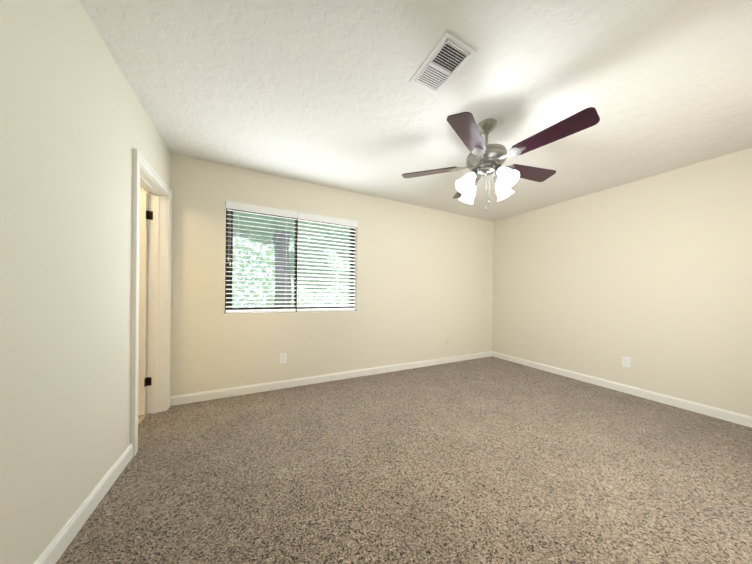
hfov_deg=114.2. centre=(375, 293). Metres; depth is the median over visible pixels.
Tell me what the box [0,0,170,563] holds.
wall
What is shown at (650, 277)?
wall
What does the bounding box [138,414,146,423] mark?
floor
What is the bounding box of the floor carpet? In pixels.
[55,356,751,563]
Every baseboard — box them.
[34,444,132,563]
[170,351,489,405]
[490,351,751,427]
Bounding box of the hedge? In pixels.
[232,234,349,307]
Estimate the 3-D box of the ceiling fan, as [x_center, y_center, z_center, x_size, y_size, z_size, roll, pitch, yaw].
[0.888,-0.972,1.881,1.270,0.682,1.264,1,0,-27]
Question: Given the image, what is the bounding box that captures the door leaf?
[138,191,152,415]
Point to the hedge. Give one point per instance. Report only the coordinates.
(269, 253)
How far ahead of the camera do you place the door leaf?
2.15 m
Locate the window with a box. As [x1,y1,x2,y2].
[224,208,355,314]
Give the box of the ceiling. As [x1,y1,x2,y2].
[79,0,751,221]
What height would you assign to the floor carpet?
0.060 m
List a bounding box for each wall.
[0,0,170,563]
[170,153,493,395]
[492,148,751,416]
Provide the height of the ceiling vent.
0.022 m
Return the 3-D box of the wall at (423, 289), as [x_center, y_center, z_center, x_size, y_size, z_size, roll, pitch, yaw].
[0.026,-0.113,3.459,4.847,2.440,0.160,1,0,-27]
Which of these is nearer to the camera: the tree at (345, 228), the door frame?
the door frame
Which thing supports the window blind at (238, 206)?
attached to the window
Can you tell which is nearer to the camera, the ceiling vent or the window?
the ceiling vent
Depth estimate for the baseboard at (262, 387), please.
2.93 m
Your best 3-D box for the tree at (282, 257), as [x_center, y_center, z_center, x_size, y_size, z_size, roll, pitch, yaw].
[-3.269,-2.912,7.634,6.557,8.014,4.257,1,0,-27]
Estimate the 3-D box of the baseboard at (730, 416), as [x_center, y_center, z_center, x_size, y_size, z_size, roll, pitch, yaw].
[2.877,1.103,2.878,0.014,0.092,3.390,1,0,-27]
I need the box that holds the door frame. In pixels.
[130,149,171,456]
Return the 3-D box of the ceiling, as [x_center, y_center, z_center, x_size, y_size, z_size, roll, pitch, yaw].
[0.848,-1.343,1.854,4.847,0.060,3.740,1,0,-27]
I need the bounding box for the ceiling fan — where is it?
[402,107,599,211]
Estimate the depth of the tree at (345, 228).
11.34 m
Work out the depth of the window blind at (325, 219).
3.08 m
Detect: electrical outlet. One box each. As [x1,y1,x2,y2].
[280,353,286,363]
[622,356,629,367]
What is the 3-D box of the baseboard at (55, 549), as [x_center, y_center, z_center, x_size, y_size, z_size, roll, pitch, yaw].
[-1.051,1.062,0.465,0.014,0.092,2.614,1,0,-27]
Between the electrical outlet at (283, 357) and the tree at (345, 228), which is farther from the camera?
the tree at (345, 228)
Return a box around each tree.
[233,212,349,305]
[273,226,349,292]
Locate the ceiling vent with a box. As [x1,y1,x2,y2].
[409,31,476,94]
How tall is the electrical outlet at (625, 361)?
0.116 m
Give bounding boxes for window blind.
[226,201,297,313]
[296,212,357,311]

